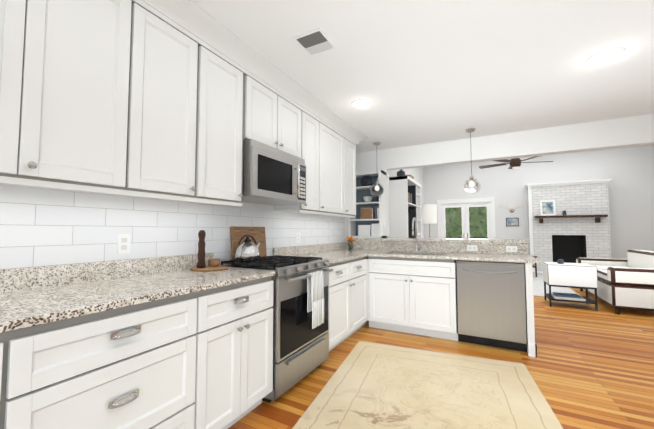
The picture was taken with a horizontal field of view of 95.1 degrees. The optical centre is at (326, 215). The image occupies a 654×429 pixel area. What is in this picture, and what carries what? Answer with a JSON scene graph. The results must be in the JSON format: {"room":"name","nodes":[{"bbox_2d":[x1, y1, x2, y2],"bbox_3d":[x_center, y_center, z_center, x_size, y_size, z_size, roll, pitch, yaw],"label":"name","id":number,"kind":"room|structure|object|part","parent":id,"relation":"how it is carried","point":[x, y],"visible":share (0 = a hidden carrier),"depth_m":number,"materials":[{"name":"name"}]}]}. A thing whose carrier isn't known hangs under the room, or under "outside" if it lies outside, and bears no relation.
{"room":"kitchen and living room","nodes":[
{"label":"kitchen and living room","id":0,"kind":"room"},
{"bbox_2d":[15,167,424,237],"bbox_3d":[0.303,-0.366,4.865,0.150,3.600,13.200,-2,-3,28],"label":"wall","id":1,"kind":"structure","parent":0,"point":[417,174],"depth_m":8.09,"materials":[{"name":"white paint"}]},
{"bbox_2d":[0,0,51,187],"bbox_3d":[-1.534,-0.672,0.913,0.342,1.020,0.914,-2,-3,28],"label":"upper cabinet","id":2,"kind":"object","parent":1,"relation":"attached to","point":[25,25],"depth_m":1.18,"materials":[{"name":"white wood"}]},
{"bbox_2d":[32,0,151,195],"bbox_3d":[-1.251,-0.646,1.440,0.342,1.020,0.521,-2,-3,28],"label":"upper cabinet","id":3,"kind":"object","parent":1,"relation":"attached to","point":[98,70],"depth_m":1.42,"materials":[{"name":"white wood"}]},
{"bbox_2d":[122,4,211,202],"bbox_3d":[-1.061,-0.629,1.794,0.342,1.020,0.539,-2,-3,28],"label":"upper cabinet","id":4,"kind":"object","parent":1,"relation":"attached to","point":[174,100],"depth_m":1.77,"materials":[{"name":"white wood"}]},
{"bbox_2d":[0,185,344,268],"bbox_3d":[-0.988,0.155,2.264,0.006,0.500,5.345,-2,-3,28],"label":"wall tiles","id":5,"kind":"structure","parent":1,"relation":"attached to","point":[42,227],"depth_m":1.80,"materials":[{"name":"white tile"}]},
{"bbox_2d":[117,234,130,253],"bbox_3d":[-1.226,0.168,1.808,0.006,0.116,0.070,-2,-3,28],"label":"electrical outlet plate","id":6,"kind":"object","parent":5,"relation":"attached to","point":[123,245],"depth_m":1.80,"materials":[{"name":"white plastic"}]},
{"bbox_2d":[296,233,299,242],"bbox_3d":[-0.332,0.251,3.471,0.006,0.116,0.070,-2,-3,28],"label":"electrical outlet plate","id":7,"kind":"object","parent":5,"relation":"attached to","point":[297,234],"depth_m":3.46,"materials":[{"name":"white plastic"}]},
{"bbox_2d":[0,242,347,293],"bbox_3d":[-0.976,0.337,2.247,0.020,0.105,5.344,-2,-3,28],"label":"backsplash","id":8,"kind":"structure","parent":1,"relation":"attached to","point":[25,278],"depth_m":1.69,"materials":[{"name":"beige stone"}]},
{"bbox_2d":[196,44,247,205],"bbox_3d":[-0.882,-0.612,2.127,0.342,1.020,0.491,-2,-3,28],"label":"upper cabinet","id":9,"kind":"object","parent":1,"relation":"attached to","point":[229,77],"depth_m":2.11,"materials":[{"name":"white wood"}]},
{"bbox_2d":[248,68,303,158],"bbox_3d":[-0.584,-0.829,2.695,0.342,0.530,0.768,-2,-3,28],"label":"upper cabinet","id":10,"kind":"object","parent":1,"relation":"attached to","point":[276,120],"depth_m":2.57,"materials":[{"name":"white wood"}]},
{"bbox_2d":[243,139,305,205],"bbox_3d":[-0.532,-0.345,2.642,0.461,0.433,0.758,-2,-3,28],"label":"over-the-range microwave","id":11,"kind":"object","parent":10,"relation":"attached to","point":[272,176],"visible":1,"depth_m":2.45,"materials":[{"name":"metal"}]},
{"bbox_2d":[273,108,323,213],"bbox_3d":[-0.303,-0.558,3.205,0.342,1.020,0.416,-2,-3,28],"label":"upper cabinet","id":12,"kind":"object","parent":1,"relation":"attached to","point":[313,126],"depth_m":3.15,"materials":[{"name":"white wood"}]},
{"bbox_2d":[308,120,347,215],"bbox_3d":[-0.082,-0.538,3.615,0.342,1.020,0.774,-2,-3,28],"label":"upper cabinet","id":13,"kind":"object","parent":1,"relation":"attached to","point":[335,142],"depth_m":3.61,"materials":[{"name":"white wood"}]},
{"bbox_2d":[348,136,355,215],"bbox_3d":[0.146,-0.516,4.041,0.342,1.020,0.452,-2,-3,28],"label":"upper cabinet","id":14,"kind":"object","parent":1,"relation":"attached to","point":[351,143],"depth_m":4.05,"materials":[{"name":"white wood"}]},
{"bbox_2d":[346,242,527,253],"bbox_3d":[1.316,0.414,4.042,2.315,0.129,0.012,-2,-3,28],"label":"backsplash","id":15,"kind":"structure","parent":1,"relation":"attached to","point":[448,247],"depth_m":3.85,"materials":[{"name":"beige stone"}]},
{"bbox_2d":[384,258,451,273],"bbox_3d":[1.120,0.583,3.726,0.720,0.203,0.410,-2,-3,28],"label":"drawer front","id":16,"kind":"object","parent":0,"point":[393,265],"depth_m":3.39,"materials":[{"name":"white wood"}]},
{"bbox_2d":[192,0,653,152],"bbox_3d":[1.095,-1.313,0.936,5.000,0.100,6.650,-2,-3,28],"label":"ceiling","id":17,"kind":"structure","parent":0,"point":[417,72],"depth_m":2.30,"materials":[{"name":"white paint"}]},
{"bbox_2d":[292,27,336,56],"bbox_3d":[-0.082,-1.201,2.080,0.220,0.008,0.240,-2,-3,28],"label":"ceiling vent","id":18,"kind":"object","parent":17,"relation":"in","point":[317,41],"visible":1,"depth_m":2.07,"materials":[{"name":"white"}]},
{"bbox_2d":[351,99,372,108],"bbox_3d":[0.358,-1.152,3.080,0.224,0.006,0.224,-2,-3,28],"label":"recessed light","id":19,"kind":"object","parent":17,"relation":"in","point":[362,103],"visible":1,"depth_m":3.07,"materials":[{"name":"white"}]},
{"bbox_2d":[370,142,383,196],"bbox_3d":[0.740,-0.684,4.436,0.200,0.804,0.200,-2,-3,28],"label":"pendant light","id":20,"kind":"object","parent":17,"relation":"hanging from","point":[377,189],"visible":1,"depth_m":4.36,"materials":[{"name":"silver metal"}]},
{"bbox_2d":[463,128,480,193],"bbox_3d":[1.850,-0.697,3.840,0.200,0.839,0.200,-2,-3,28],"label":"pendant light","id":21,"kind":"object","parent":17,"relation":"hanging from","point":[471,185],"visible":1,"depth_m":3.77,"materials":[{"name":"clear glass"}]},
{"bbox_2d":[586,47,625,64],"bbox_3d":[2.084,-1.194,2.242,0.224,0.006,0.224,-2,-3,28],"label":"recessed light","id":22,"kind":"object","parent":17,"relation":"in","point":[606,55],"visible":1,"depth_m":2.23,"materials":[{"name":"white"}]},
{"bbox_2d":[228,288,653,428],"bbox_3d":[3.013,1.410,3.321,6.300,0.100,13.200,-2,-3,28],"label":"floor","id":23,"kind":"structure","parent":0,"point":[588,367],"depth_m":2.72,"materials":[{"name":"brown wood"}]},
{"bbox_2d":[0,330,15,428],"bbox_3d":[-1.443,0.787,0.715,0.624,0.884,0.765,-2,-3,28],"label":"base cabinet","id":24,"kind":"object","parent":23,"relation":"on","point":[7,341],"depth_m":0.93,"materials":[{"name":"white wood"}]},
{"bbox_2d":[12,290,211,428],"bbox_3d":[-1.099,0.819,1.355,0.624,0.884,0.820,-2,-3,28],"label":"base cabinet","id":25,"kind":"object","parent":23,"relation":"on","point":[169,342],"depth_m":1.21,"materials":[{"name":"white wood"}]},
{"bbox_2d":[0,266,275,333],"bbox_3d":[-1.301,0.342,0.986,0.638,0.030,2.817,-2,-3,28],"label":"countertop","id":26,"kind":"structure","parent":25,"relation":"on","point":[19,309],"depth_m":1.33,"materials":[{"name":"beige stone"}]},
{"bbox_2d":[190,230,228,271],"bbox_3d":[-0.847,0.242,2.169,0.260,0.284,0.260,-2,-3,28],"label":"board","id":27,"kind":"object","parent":26,"relation":"on","point":[214,264],"visible":1,"depth_m":2.13,"materials":[{"name":"brown wood"}]},
{"bbox_2d":[212,278,272,428],"bbox_3d":[-0.788,0.848,1.933,0.624,0.884,0.619,-2,-3,28],"label":"base cabinet","id":28,"kind":"object","parent":23,"relation":"on","point":[242,313],"depth_m":1.79,"materials":[{"name":"white wood"}]},
{"bbox_2d":[221,255,332,402],"bbox_3d":[-0.407,0.844,2.516,0.700,0.950,0.756,-2,-3,28],"label":"range","id":29,"kind":"object","parent":23,"relation":"on","point":[300,348],"visible":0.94,"depth_m":2.25,"materials":[{"name":"metal"}]},
{"bbox_2d":[235,235,259,261],"bbox_3d":[-0.644,0.260,2.485,0.200,0.212,0.255,-2,-3,28],"label":"kettle","id":30,"kind":"object","parent":29,"relation":"on","point":[247,249],"visible":1,"depth_m":2.40,"materials":[{"name":"silver metal"}]},
{"bbox_2d":[230,226,266,259],"bbox_3d":[-0.704,0.252,2.722,0.050,0.310,0.430,-2,-3,28],"label":"cutting board","id":31,"kind":"object","parent":29,"relation":"on","point":[237,234],"visible":0.5,"depth_m":2.71,"materials":[{"name":"brown wood"}]},
{"bbox_2d":[307,271,323,328],"bbox_3d":[-0.088,0.660,2.400,0.055,0.426,0.181,-2,-3,28],"label":"towel","id":32,"kind":"object","parent":29,"relation":"hanging from","point":[315,294],"visible":0.96,"depth_m":2.37,"materials":[{"name":"white fabric"}]},
{"bbox_2d":[327,258,367,350],"bbox_3d":[-0.032,0.918,3.340,0.624,0.884,1.043,-2,-3,28],"label":"base cabinet","id":33,"kind":"object","parent":23,"relation":"on","point":[347,280],"depth_m":3.15,"materials":[{"name":"white wood"}]},
{"bbox_2d":[292,250,383,265],"bbox_3d":[0.143,0.476,3.674,0.638,0.030,1.761,-2,-3,28],"label":"countertop","id":34,"kind":"structure","parent":33,"relation":"on","point":[332,255],"depth_m":3.48,"materials":[{"name":"beige stone"}]},
{"bbox_2d":[347,236,354,249],"bbox_3d":[0.345,0.397,4.397,0.113,0.198,0.108,-2,-3,28],"label":"flower vase","id":35,"kind":"object","parent":34,"relation":"on","point":[350,243],"visible":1,"depth_m":4.38,"materials":[{"name":"clear glass"}]},
{"bbox_2d":[348,170,386,237],"bbox_3d":[0.642,-0.173,4.739,0.550,1.031,0.279,-2,-3,28],"label":"shelf unit","id":36,"kind":"object","parent":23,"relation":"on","point":[369,220],"visible":0.85,"depth_m":4.68,"materials":[{"name":"white wood"}]},
{"bbox_2d":[389,169,421,237],"bbox_3d":[1.943,0.163,7.253,0.420,2.782,1.500,-2,-3,28],"label":"bookcase","id":37,"kind":"object","parent":23,"relation":"on","point":[405,198],"visible":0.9,"depth_m":6.67,"materials":[{"name":"white wood"}]},
{"bbox_2d":[366,252,457,325],"bbox_3d":[1.395,0.885,4.298,2.250,1.044,0.555,-2,-3,28],"label":"base cabinet","id":38,"kind":"object","parent":23,"relation":"on","point":[410,290],"depth_m":3.40,"materials":[{"name":"white wood"}]},
{"bbox_2d":[344,238,527,241],"bbox_3d":[1.455,0.343,4.316,2.365,0.040,0.655,-2,-3,28],"label":"countertop","id":39,"kind":"structure","parent":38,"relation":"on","point":[345,239],"depth_m":4.07,"materials":[{"name":"beige stone"}]},
{"bbox_2d":[368,250,538,261],"bbox_3d":[1.430,0.471,3.570,1.726,0.031,0.705,-2,-3,28],"label":"countertop","id":40,"kind":"structure","parent":38,"relation":"on","point":[387,253],"depth_m":3.39,"materials":[{"name":"beige stone"}]},
{"bbox_2d":[412,217,422,251],"bbox_3d":[1.184,0.244,3.921,0.122,0.456,0.242,-2,-3,28],"label":"faucet","id":41,"kind":"object","parent":40,"relation":"on","point":[416,245],"visible":1,"depth_m":3.99,"materials":[{"name":"silver metal"}]},
{"bbox_3d":[2.124,0.910,3.180,0.069,0.884,0.722,-2,-3,28],"label":"panel","id":42,"kind":"part","parent":40,"relation":"part of","materials":[{"name":"white wood"}]},
{"bbox_2d":[292,341,562,428],"bbox_3d":[0.607,1.279,1.802,1.520,0.008,2.510,-1,-3,21],"label":"kitchen rug","id":43,"kind":"object","parent":23,"relation":"on","point":[368,385],"visible":1,"depth_m":2.16,"materials":[{"name":"beige fabric"}]},
{"bbox_2d":[422,204,436,237],"bbox_3d":[2.793,0.649,8.136,0.390,1.900,0.390,-2,-3,28],"label":"floor lamp","id":44,"kind":"object","parent":23,"relation":"on","point":[429,214],"visible":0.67,"depth_m":8.01,"materials":[{"name":"white fabric"}]},
{"bbox_2d":[456,260,526,351],"bbox_3d":[1.786,0.918,3.285,0.617,0.878,0.650,-2,-3,28],"label":"dishwasher","id":45,"kind":"object","parent":23,"relation":"on","point":[491,303],"visible":1,"depth_m":3.03,"materials":[{"name":"silver metal"}]},
{"bbox_2d":[533,275,578,295],"bbox_3d":[4.247,1.542,7.077,2.220,0.010,3.150,-2,-3,28],"label":"living room rug","id":46,"kind":"object","parent":23,"relation":"on","point":[538,285],"depth_m":6.16,"materials":[{"name":"white fabric"}]},
{"bbox_2d":[532,256,537,276],"bbox_3d":[5.075,1.200,7.988,0.634,0.759,0.685,0,-3,0],"label":"armchair","id":47,"kind":"object","parent":46,"relation":"on","point":[535,266],"visible":0.15,"depth_m":7.67,"materials":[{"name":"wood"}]},
{"bbox_2d":[524,179,611,274],"bbox_3d":[6.633,0.329,8.245,1.860,2.550,0.897,-2,-3,28],"label":"fireplace","id":48,"kind":"object","parent":23,"relation":"on","point":[580,228],"visible":0.77,"depth_m":8.25,"materials":[{"name":"white brick"}]},
{"bbox_2d":[540,200,566,215],"bbox_3d":[6.293,-0.233,8.338,0.588,0.438,0.116,-2,-4,37],"label":"framed picture","id":49,"kind":"object","parent":48,"relation":"on","point":[547,207],"visible":0.83,"depth_m":8.40,"materials":[{"name":"white"}]},
{"bbox_2d":[542,259,597,310],"bbox_3d":[3.888,1.069,4.822,0.600,0.731,0.520,-2,-3,28],"label":"side table","id":50,"kind":"object","parent":23,"relation":"on","point":[559,273],"visible":1,"depth_m":4.64,"materials":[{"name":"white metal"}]},
{"bbox_2d":[576,250,653,314],"bbox_3d":[4.983,1.015,4.952,0.950,0.850,2.000,-2,-3,28],"label":"sofa","id":51,"kind":"object","parent":23,"relation":"on","point":[628,282],"visible":0.75,"depth_m":4.28,"materials":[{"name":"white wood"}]},
{"bbox_2d":[356,114,653,237],"bbox_3d":[3.209,-0.428,3.620,6.150,3.600,0.150,-2,-3,28],"label":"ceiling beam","id":52,"kind":"structure","parent":0,"point":[631,131],"depth_m":3.94,"materials":[{"name":"white paint"}]},
{"bbox_2d":[424,145,653,258],"bbox_3d":[6.164,-0.153,9.120,6.150,3.600,0.150,-2,-3,28],"label":"wall","id":53,"kind":"structure","parent":0,"point":[629,171],"depth_m":8.65,"materials":[{"name":"white paint"}]},
{"bbox_2d":[437,197,495,238],"bbox_3d":[4.594,0.557,9.912,1.750,2.260,0.178,-2,-3,28],"label":"door frame","id":54,"kind":"structure","parent":53,"relation":"attached to","point":[464,205],"depth_m":9.90,"materials":[{"name":"white wood"}]},
{"bbox_2d":[498,202,525,211],"bbox_3d":[5.694,-0.265,9.212,0.730,0.291,0.137,-2,-3,28],"label":"antler mount","id":55,"kind":"object","parent":53,"relation":"attached to","point":[511,210],"visible":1,"depth_m":9.21,"materials":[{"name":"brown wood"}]},
{"bbox_2d":[506,218,518,225],"bbox_3d":[5.721,0.183,9.240,0.340,0.260,0.022,-2,-3,28],"label":"picture frame","id":56,"kind":"object","parent":53,"relation":"attached to","point":[512,221],"visible":0.93,"depth_m":9.23,"materials":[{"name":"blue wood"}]},
{"bbox_3d":[4.621,-2.137,6.497,6.000,0.100,6.100,-2,-3,28],"label":"ceiling","id":57,"kind":"structure","parent":0,"visible":0},
{"bbox_2d":[479,156,552,168],"bbox_3d":[4.055,-1.543,6.486,1.388,1.084,1.343,-2,-3,28],"label":"ceiling fan","id":58,"kind":"object","parent":57,"relation":"hanging from","point":[514,163],"visible":0.62,"depth_m":6.35,"materials":[{"name":"brown wood"}]},
{"label":"outside","id":59,"kind":"structure","parent":0,"visible":0},
{"bbox_2d":[445,206,486,236],"bbox_3d":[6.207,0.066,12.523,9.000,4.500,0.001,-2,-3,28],"label":"trees","id":60,"kind":"object","parent":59,"point":[451,226],"depth_m":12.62,"materials":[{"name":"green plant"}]},
{"bbox_2d":[446,237,486,238],"bbox_3d":[5.297,1.310,10.764,5.000,1.080,2.048,-2,-3,28],"label":"porch","id":61,"kind":"object","parent":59,"point":[471,237],"depth_m":11.64,"materials":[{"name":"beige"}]}
]}

